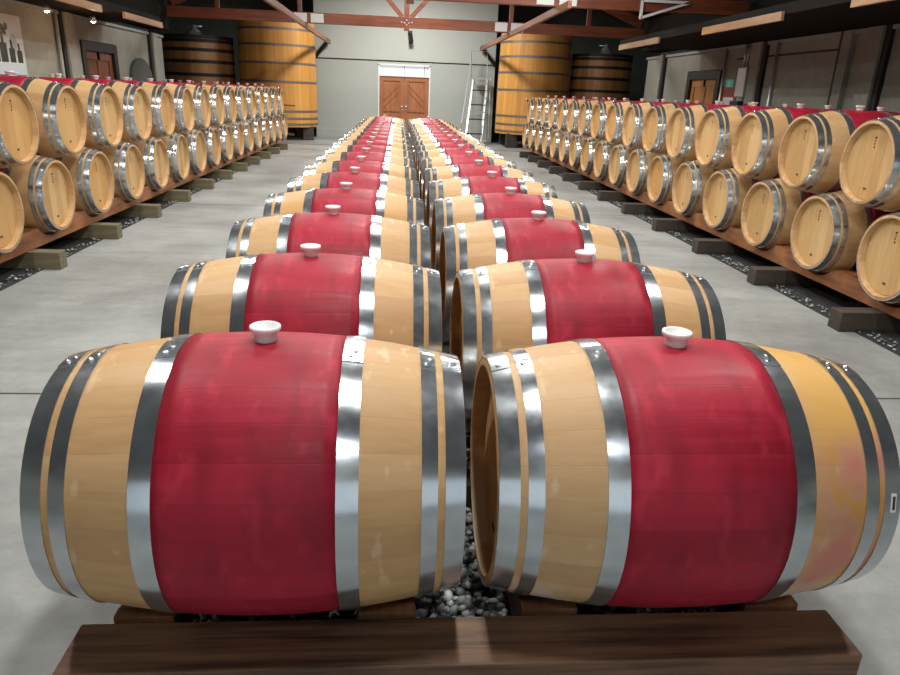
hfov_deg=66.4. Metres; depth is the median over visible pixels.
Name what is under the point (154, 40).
trim
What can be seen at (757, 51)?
trim
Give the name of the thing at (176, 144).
wine barrel
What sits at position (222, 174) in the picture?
bearer
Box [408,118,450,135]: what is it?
wine barrel
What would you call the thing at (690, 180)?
wine barrel
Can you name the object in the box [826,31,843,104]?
trim
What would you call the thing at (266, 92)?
wine barrel
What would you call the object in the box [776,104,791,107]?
wine barrel
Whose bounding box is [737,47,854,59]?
trim
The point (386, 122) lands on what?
wine barrel
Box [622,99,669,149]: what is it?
wine barrel
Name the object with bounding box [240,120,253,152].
wine barrel
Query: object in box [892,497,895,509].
print
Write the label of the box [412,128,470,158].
wine barrel
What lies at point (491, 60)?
knee brace
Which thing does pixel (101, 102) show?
wine barrel
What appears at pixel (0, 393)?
trim
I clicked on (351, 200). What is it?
wine barrel
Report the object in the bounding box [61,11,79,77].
trim
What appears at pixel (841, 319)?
bearer
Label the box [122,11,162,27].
fascia board
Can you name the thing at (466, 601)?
gravel
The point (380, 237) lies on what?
wine barrel
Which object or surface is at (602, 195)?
bearer
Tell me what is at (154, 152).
wine barrel
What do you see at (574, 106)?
wine barrel
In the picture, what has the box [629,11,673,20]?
ceiling
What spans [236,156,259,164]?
bearer
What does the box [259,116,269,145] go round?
wine barrel
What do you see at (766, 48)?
trim
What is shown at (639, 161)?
wine barrel
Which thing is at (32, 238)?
beam
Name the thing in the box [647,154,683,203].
wine barrel
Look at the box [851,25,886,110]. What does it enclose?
trim
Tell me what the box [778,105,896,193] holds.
wine barrel
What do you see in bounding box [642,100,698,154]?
wine barrel
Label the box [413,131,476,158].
wine barrel
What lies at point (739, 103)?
box
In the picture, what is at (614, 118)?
wine barrel
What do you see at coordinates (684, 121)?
wine barrel
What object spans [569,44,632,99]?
wine vat
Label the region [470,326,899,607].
wine barrel
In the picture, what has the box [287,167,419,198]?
wine barrel
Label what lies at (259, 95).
wine barrel
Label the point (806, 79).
wall
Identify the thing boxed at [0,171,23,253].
wine barrel
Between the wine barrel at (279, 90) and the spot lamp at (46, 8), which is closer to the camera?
the spot lamp at (46, 8)
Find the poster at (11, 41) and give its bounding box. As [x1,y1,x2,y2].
[0,13,27,76]
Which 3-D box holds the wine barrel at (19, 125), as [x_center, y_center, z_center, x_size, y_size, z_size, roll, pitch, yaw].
[-3.786,-1.661,5.258,0.950,0.746,0.709,1,20,-5]
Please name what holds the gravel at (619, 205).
on the trim at (827, 297)
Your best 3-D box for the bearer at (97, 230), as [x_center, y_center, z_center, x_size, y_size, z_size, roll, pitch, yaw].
[-4.343,-1.077,6.799,2.090,0.144,0.120,1,20,-5]
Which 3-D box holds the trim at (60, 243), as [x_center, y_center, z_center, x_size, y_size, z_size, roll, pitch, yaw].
[-4.899,-2.493,10.934,2.300,0.005,14.900,1,20,-5]
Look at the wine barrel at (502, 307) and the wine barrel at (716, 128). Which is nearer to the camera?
the wine barrel at (502, 307)
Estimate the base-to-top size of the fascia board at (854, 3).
0.100 m
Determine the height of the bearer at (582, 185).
0.144 m
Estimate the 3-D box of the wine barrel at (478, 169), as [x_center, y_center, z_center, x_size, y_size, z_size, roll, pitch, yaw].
[0.239,-1.200,6.137,0.950,0.746,0.709,1,20,-5]
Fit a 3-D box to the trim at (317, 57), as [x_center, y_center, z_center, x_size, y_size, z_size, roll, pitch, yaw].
[-1.402,-8.752,21.835,5.700,0.040,0.104,1,20,-5]
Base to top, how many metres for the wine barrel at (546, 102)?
0.746 m
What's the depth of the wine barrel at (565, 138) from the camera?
14.05 m
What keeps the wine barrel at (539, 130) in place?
on the beam at (847, 282)
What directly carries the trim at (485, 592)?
on the floor
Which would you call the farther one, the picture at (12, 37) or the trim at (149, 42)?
the trim at (149, 42)
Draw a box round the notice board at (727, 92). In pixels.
[721,87,735,104]
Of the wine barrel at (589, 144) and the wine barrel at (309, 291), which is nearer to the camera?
the wine barrel at (309, 291)
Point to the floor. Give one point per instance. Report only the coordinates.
(109, 292)
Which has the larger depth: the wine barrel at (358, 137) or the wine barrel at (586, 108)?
the wine barrel at (586, 108)
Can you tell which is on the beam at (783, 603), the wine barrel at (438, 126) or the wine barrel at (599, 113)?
the wine barrel at (438, 126)
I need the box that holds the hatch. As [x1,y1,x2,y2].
[129,58,152,80]
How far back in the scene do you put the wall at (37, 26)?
11.09 m
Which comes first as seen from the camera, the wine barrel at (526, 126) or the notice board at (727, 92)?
the notice board at (727, 92)
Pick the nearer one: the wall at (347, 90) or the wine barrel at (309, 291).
the wine barrel at (309, 291)
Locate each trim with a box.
[0,0,163,37]
[0,159,261,290]
[0,393,899,398]
[15,0,160,23]
[57,11,70,77]
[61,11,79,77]
[105,0,168,29]
[147,32,154,80]
[151,32,160,81]
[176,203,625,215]
[193,344,716,620]
[317,57,492,65]
[526,158,899,355]
[620,0,899,50]
[641,0,796,52]
[646,24,899,59]
[652,55,663,101]
[658,55,667,101]
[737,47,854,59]
[743,42,764,105]
[754,41,769,105]
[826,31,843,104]
[829,30,857,109]
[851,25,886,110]
[868,25,895,110]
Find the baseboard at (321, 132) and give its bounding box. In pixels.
[316,128,490,142]
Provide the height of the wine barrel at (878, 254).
0.746 m
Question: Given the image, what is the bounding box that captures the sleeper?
[52,610,861,674]
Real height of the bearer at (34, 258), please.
0.144 m
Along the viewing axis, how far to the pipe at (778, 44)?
11.15 m
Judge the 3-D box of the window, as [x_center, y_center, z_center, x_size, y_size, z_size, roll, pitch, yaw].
[-1.453,-8.502,21.934,1.580,0.280,0.040,1,20,-5]
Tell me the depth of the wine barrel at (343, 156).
6.70 m
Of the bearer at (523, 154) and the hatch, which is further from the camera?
the bearer at (523, 154)
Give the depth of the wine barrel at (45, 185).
5.79 m
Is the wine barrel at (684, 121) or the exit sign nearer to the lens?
the wine barrel at (684, 121)
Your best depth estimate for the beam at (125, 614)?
1.71 m
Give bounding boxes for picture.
[0,22,23,62]
[10,33,16,50]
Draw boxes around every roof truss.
[166,0,644,38]
[406,0,749,18]
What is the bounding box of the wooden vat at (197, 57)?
[162,24,235,84]
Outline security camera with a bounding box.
[408,31,412,43]
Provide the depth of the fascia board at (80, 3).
9.67 m
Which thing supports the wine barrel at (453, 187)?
on the beam at (783, 603)
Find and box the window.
[380,65,428,75]
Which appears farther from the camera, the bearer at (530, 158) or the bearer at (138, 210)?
the bearer at (530, 158)
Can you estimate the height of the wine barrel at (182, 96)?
0.746 m
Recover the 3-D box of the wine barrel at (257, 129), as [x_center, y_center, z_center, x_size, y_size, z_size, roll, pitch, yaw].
[-4.480,-4.312,14.429,0.950,0.746,0.709,1,20,-5]
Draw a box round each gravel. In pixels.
[0,149,280,287]
[193,427,714,621]
[536,162,897,350]
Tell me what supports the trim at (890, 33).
attached to the wall at (806, 79)
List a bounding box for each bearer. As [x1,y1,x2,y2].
[0,249,67,269]
[60,222,122,238]
[110,203,161,217]
[146,189,191,201]
[176,178,213,188]
[199,170,232,179]
[217,162,247,170]
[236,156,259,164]
[249,151,270,158]
[261,147,279,153]
[270,143,287,149]
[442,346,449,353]
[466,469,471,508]
[519,151,539,157]
[528,156,550,161]
[537,160,563,167]
[549,166,576,173]
[562,173,594,181]
[578,181,616,190]
[597,190,640,201]
[621,202,669,214]
[651,218,708,232]
[691,238,756,254]
[747,266,826,286]
[827,307,899,331]
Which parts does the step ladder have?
handrail, leg, handrail, leg, frame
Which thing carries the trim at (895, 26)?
attached to the wall at (806, 79)
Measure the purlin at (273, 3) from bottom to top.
0.110 m
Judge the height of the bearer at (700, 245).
0.144 m
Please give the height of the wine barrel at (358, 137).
0.746 m
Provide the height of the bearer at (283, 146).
0.144 m
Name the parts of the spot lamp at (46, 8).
lamp shade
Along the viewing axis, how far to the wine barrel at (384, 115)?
16.15 m
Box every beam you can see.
[0,137,286,262]
[113,605,194,623]
[358,596,415,618]
[506,590,576,615]
[523,146,899,318]
[714,595,797,611]
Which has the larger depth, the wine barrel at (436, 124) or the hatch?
the hatch
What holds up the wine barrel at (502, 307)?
on the beam at (783, 603)
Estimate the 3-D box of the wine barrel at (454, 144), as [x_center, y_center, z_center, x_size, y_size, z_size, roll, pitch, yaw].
[0.047,-2.119,8.704,0.950,0.746,0.709,1,20,-5]
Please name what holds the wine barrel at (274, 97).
on the spacer
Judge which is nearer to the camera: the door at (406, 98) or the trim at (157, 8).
the trim at (157, 8)
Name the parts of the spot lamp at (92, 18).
lamp shade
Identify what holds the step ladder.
on the floor
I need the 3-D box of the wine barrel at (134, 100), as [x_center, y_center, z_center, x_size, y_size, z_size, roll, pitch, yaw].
[-3.978,-2.578,7.817,0.950,0.746,0.709,1,20,-5]
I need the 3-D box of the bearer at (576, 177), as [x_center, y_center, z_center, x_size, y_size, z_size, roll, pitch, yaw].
[3.228,-3.051,13.221,2.150,0.144,0.140,1,20,-5]
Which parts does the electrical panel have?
door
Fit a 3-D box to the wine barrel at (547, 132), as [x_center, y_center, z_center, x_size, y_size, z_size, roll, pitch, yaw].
[2.652,-4.538,15.883,0.950,0.746,0.709,1,20,-5]
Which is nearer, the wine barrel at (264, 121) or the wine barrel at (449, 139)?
the wine barrel at (449, 139)
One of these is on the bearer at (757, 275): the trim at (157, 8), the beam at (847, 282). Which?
the beam at (847, 282)
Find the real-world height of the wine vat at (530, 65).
3.216 m
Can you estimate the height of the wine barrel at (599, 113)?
0.746 m
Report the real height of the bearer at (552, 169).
0.144 m
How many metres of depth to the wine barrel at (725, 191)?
7.19 m
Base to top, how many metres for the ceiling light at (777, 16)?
0.100 m
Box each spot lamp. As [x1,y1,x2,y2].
[43,0,50,12]
[90,10,96,22]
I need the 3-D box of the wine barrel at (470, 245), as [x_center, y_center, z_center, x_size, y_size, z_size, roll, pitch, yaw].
[0.431,-0.279,3.570,0.950,0.746,0.709,1,20,-5]
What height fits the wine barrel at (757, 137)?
0.746 m
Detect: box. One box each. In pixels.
[0,62,26,76]
[729,101,745,105]
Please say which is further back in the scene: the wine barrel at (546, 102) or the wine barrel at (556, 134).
the wine barrel at (546, 102)
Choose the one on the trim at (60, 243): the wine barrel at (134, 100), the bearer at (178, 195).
the bearer at (178, 195)
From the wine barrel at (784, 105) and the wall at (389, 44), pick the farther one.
the wall at (389, 44)
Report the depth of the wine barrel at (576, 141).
13.21 m
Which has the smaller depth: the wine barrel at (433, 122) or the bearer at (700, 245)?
the bearer at (700, 245)
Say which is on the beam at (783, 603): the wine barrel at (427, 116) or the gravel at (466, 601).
the wine barrel at (427, 116)
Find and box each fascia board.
[55,0,101,11]
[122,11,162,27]
[619,37,659,49]
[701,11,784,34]
[850,0,893,7]
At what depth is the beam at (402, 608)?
1.76 m
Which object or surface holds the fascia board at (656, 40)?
attached to the wall at (806, 79)
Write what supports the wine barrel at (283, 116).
on the beam at (32, 238)
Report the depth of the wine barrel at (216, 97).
11.13 m
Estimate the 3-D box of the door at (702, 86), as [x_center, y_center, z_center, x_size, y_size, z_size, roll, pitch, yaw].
[5.100,-4.334,14.110,0.150,2.110,1.580,1,20,-5]
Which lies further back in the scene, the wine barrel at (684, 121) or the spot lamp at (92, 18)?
the spot lamp at (92, 18)
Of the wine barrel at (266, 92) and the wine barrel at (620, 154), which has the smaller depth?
the wine barrel at (620, 154)
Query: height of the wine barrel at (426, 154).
0.746 m
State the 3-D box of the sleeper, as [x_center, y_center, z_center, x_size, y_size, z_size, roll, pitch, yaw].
[0.051,0.852,1.717,1.900,0.250,0.158,1,20,-5]
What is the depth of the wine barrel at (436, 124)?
12.80 m
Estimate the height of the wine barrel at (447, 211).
0.746 m
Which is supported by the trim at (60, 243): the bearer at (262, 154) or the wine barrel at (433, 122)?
the bearer at (262, 154)
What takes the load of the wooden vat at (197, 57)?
on the floor
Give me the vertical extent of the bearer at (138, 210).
0.144 m
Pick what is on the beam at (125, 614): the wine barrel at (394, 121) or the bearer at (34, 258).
the wine barrel at (394, 121)
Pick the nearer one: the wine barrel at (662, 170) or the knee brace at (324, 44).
the wine barrel at (662, 170)
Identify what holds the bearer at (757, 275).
on the trim at (827, 297)
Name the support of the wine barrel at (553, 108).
on the spacer
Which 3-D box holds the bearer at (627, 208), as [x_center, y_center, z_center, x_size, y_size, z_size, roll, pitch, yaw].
[3.491,-1.794,9.714,2.150,0.144,0.140,1,20,-5]
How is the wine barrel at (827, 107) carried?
on the wine barrel
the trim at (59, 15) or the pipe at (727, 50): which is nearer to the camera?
the trim at (59, 15)
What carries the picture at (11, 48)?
attached to the poster at (11, 41)
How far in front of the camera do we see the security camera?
21.36 m
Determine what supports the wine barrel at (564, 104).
on the spacer
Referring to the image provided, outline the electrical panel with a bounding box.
[734,43,753,97]
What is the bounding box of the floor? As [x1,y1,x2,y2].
[0,130,899,674]
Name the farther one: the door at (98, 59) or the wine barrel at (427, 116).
the wine barrel at (427, 116)
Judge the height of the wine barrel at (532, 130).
0.746 m
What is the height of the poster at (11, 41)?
1.020 m
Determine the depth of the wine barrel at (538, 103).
16.81 m
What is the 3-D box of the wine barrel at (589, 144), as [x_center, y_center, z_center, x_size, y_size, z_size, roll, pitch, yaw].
[2.908,-3.315,12.470,0.950,0.746,0.709,1,20,-5]
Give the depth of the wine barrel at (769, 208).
6.32 m
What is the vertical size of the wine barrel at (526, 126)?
0.746 m
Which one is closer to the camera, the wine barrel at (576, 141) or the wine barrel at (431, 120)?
the wine barrel at (576, 141)
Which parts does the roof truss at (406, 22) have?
post, post, connector plate, king post, connector plate, post, post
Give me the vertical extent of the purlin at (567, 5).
0.110 m
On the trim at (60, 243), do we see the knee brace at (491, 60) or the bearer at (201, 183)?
the bearer at (201, 183)
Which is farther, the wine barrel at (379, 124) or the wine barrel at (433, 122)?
the wine barrel at (433, 122)
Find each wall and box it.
[0,2,164,81]
[147,0,660,137]
[313,0,498,64]
[316,58,494,133]
[644,29,899,112]
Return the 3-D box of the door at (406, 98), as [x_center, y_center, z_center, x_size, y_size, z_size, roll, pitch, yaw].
[-1.488,-7.591,22.236,1.670,2.300,0.140,1,20,-5]
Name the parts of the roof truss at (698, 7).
king post, connector plate, steel bracket, arm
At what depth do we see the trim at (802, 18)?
9.01 m
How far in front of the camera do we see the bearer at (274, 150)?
16.07 m
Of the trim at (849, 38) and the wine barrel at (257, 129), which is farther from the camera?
the wine barrel at (257, 129)
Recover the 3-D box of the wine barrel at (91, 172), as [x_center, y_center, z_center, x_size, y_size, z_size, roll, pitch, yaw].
[-3.906,-1.560,6.751,0.950,0.746,0.709,1,20,-5]
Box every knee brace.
[316,42,327,58]
[481,45,495,66]
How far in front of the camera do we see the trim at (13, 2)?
11.80 m
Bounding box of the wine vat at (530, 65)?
[494,33,571,147]
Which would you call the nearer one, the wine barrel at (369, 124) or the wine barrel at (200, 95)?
the wine barrel at (200, 95)
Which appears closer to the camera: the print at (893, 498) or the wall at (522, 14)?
the print at (893, 498)
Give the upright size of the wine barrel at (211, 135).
0.746 m
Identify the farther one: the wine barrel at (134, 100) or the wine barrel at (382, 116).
the wine barrel at (382, 116)
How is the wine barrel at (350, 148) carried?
on the beam at (125, 614)
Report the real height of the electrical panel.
0.880 m
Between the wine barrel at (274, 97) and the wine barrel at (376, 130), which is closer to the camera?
the wine barrel at (376, 130)
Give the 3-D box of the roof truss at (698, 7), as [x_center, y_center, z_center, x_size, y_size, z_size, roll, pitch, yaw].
[-0.470,-6.639,10.769,11.100,2.698,0.150,1,20,-5]
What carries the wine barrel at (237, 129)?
on the beam at (32, 238)
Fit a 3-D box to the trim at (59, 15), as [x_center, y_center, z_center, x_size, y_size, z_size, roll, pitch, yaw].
[-6.347,-4.073,11.481,0.060,2.500,0.095,1,20,-5]
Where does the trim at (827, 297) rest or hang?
on the floor
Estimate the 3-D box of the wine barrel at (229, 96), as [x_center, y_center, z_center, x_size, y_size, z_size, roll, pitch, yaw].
[-4.297,-4.107,12.082,0.950,0.746,0.709,1,20,-5]
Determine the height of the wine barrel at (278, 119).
0.746 m
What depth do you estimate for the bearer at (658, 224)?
8.42 m
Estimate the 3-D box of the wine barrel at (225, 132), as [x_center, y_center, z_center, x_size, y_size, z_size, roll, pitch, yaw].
[-4.289,-3.395,11.870,0.950,0.746,0.709,1,20,-5]
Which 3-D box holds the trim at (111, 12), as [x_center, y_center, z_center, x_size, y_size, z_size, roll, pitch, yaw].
[-5.435,-2.821,4.146,1.350,0.120,18.450,1,20,-5]
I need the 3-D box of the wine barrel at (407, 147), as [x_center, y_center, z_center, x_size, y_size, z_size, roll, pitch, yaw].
[-0.971,-2.132,8.623,0.950,0.746,0.709,1,20,-5]
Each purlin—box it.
[263,0,329,43]
[480,0,571,50]
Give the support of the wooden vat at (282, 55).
on the floor
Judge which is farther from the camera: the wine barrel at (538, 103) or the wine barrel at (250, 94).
the wine barrel at (538, 103)
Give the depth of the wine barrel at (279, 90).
17.12 m
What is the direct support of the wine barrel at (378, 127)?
on the beam at (125, 614)
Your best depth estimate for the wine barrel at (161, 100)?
8.56 m
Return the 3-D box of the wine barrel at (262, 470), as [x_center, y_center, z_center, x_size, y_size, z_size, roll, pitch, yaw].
[-0.459,0.321,1.778,0.950,0.746,0.709,1,20,-5]
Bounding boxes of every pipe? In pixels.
[53,11,65,77]
[718,48,728,100]
[766,41,780,106]
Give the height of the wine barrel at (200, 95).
0.746 m
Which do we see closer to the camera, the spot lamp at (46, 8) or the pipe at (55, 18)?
the spot lamp at (46, 8)
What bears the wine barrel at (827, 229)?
on the beam at (847, 282)
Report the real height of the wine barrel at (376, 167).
0.746 m
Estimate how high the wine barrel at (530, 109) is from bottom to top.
0.746 m
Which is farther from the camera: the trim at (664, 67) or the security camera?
the security camera
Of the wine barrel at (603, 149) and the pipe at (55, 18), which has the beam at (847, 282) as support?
the wine barrel at (603, 149)
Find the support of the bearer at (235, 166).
on the trim at (60, 243)
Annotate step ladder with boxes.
[461,51,490,142]
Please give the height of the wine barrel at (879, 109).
0.746 m
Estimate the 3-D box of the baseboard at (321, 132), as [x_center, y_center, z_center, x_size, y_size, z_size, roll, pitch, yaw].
[-1.483,-6.621,22.526,5.700,0.280,0.030,1,20,-5]
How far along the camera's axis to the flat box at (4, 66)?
8.99 m
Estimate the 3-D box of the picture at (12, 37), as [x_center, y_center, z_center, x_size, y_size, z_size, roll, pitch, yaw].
[-6.217,-4.205,9.806,0.001,0.240,0.180,1,20,-5]
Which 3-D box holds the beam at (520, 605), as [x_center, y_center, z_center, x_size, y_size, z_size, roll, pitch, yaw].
[-0.312,-1.958,9.402,0.145,0.130,16.180,1,20,-5]
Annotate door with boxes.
[79,40,119,79]
[378,63,430,132]
[684,70,722,103]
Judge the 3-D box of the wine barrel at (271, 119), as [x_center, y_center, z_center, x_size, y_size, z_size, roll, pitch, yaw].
[-4.608,-4.924,16.135,0.950,0.746,0.709,1,20,-5]
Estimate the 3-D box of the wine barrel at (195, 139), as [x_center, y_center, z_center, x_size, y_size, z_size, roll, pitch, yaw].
[-4.161,-2.783,10.164,0.950,0.746,0.709,1,20,-5]
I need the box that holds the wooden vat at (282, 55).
[237,20,317,139]
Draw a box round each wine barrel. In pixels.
[0,71,86,157]
[0,80,39,167]
[0,155,75,232]
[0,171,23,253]
[20,321,465,615]
[35,73,122,149]
[53,147,113,214]
[82,75,151,142]
[99,141,144,200]
[115,77,175,137]
[132,136,169,189]
[143,78,194,133]
[160,132,189,180]
[160,243,441,351]
[167,79,210,129]
[182,129,206,172]
[186,80,224,126]
[199,81,236,124]
[200,126,220,166]
[215,82,246,121]
[216,123,233,161]
[226,82,255,119]
[226,205,430,267]
[229,121,243,156]
[234,83,263,118]
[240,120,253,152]
[245,83,271,116]
[250,118,261,148]
[254,84,277,115]
[259,84,283,113]
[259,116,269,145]
[263,182,423,224]
[267,115,275,142]
[274,114,281,139]
[280,113,287,137]
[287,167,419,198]
[304,156,416,180]
[316,148,413,167]
[326,141,411,157]
[333,136,410,150]
[339,132,409,144]
[344,129,408,139]
[348,126,407,135]
[352,123,406,131]
[355,121,406,129]
[358,119,405,126]
[360,118,405,124]
[363,116,404,122]
[365,115,404,120]
[408,116,447,121]
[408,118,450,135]
[409,119,453,132]
[409,121,456,139]
[410,123,461,144]
[411,125,465,150]
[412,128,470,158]
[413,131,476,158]
[414,135,484,168]
[416,139,492,178]
[417,144,503,189]
[420,151,516,198]
[422,160,534,225]
[426,171,557,247]
[431,187,590,270]
[439,210,640,344]
[450,249,725,426]
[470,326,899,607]
[522,122,530,145]
[527,96,549,123]
[528,123,537,148]
[533,96,557,124]
[535,125,545,151]
[540,96,565,126]
[542,127,553,154]
[548,96,577,128]
[550,129,562,158]
[557,97,585,131]
[559,131,573,162]
[567,97,600,133]
[569,134,585,167]
[578,98,610,136]
[580,136,598,172]
[590,98,626,140]
[593,140,614,178]
[605,99,647,144]
[608,144,634,185]
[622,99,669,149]
[626,148,656,194]
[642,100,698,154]
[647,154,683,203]
[666,101,733,161]
[672,160,718,215]
[695,102,775,169]
[703,168,761,230]
[731,104,826,180]
[741,178,817,248]
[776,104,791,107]
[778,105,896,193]
[790,191,893,272]
[822,105,836,110]
[839,115,899,212]
[856,212,899,304]
[875,107,899,115]
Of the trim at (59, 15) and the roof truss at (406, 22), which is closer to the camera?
the trim at (59, 15)
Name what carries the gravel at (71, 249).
on the trim at (60, 243)
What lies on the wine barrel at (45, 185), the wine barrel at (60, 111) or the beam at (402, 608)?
the wine barrel at (60, 111)
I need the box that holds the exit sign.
[726,80,733,86]
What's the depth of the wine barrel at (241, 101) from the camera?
12.84 m
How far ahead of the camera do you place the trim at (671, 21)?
14.54 m
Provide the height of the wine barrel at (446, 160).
0.746 m

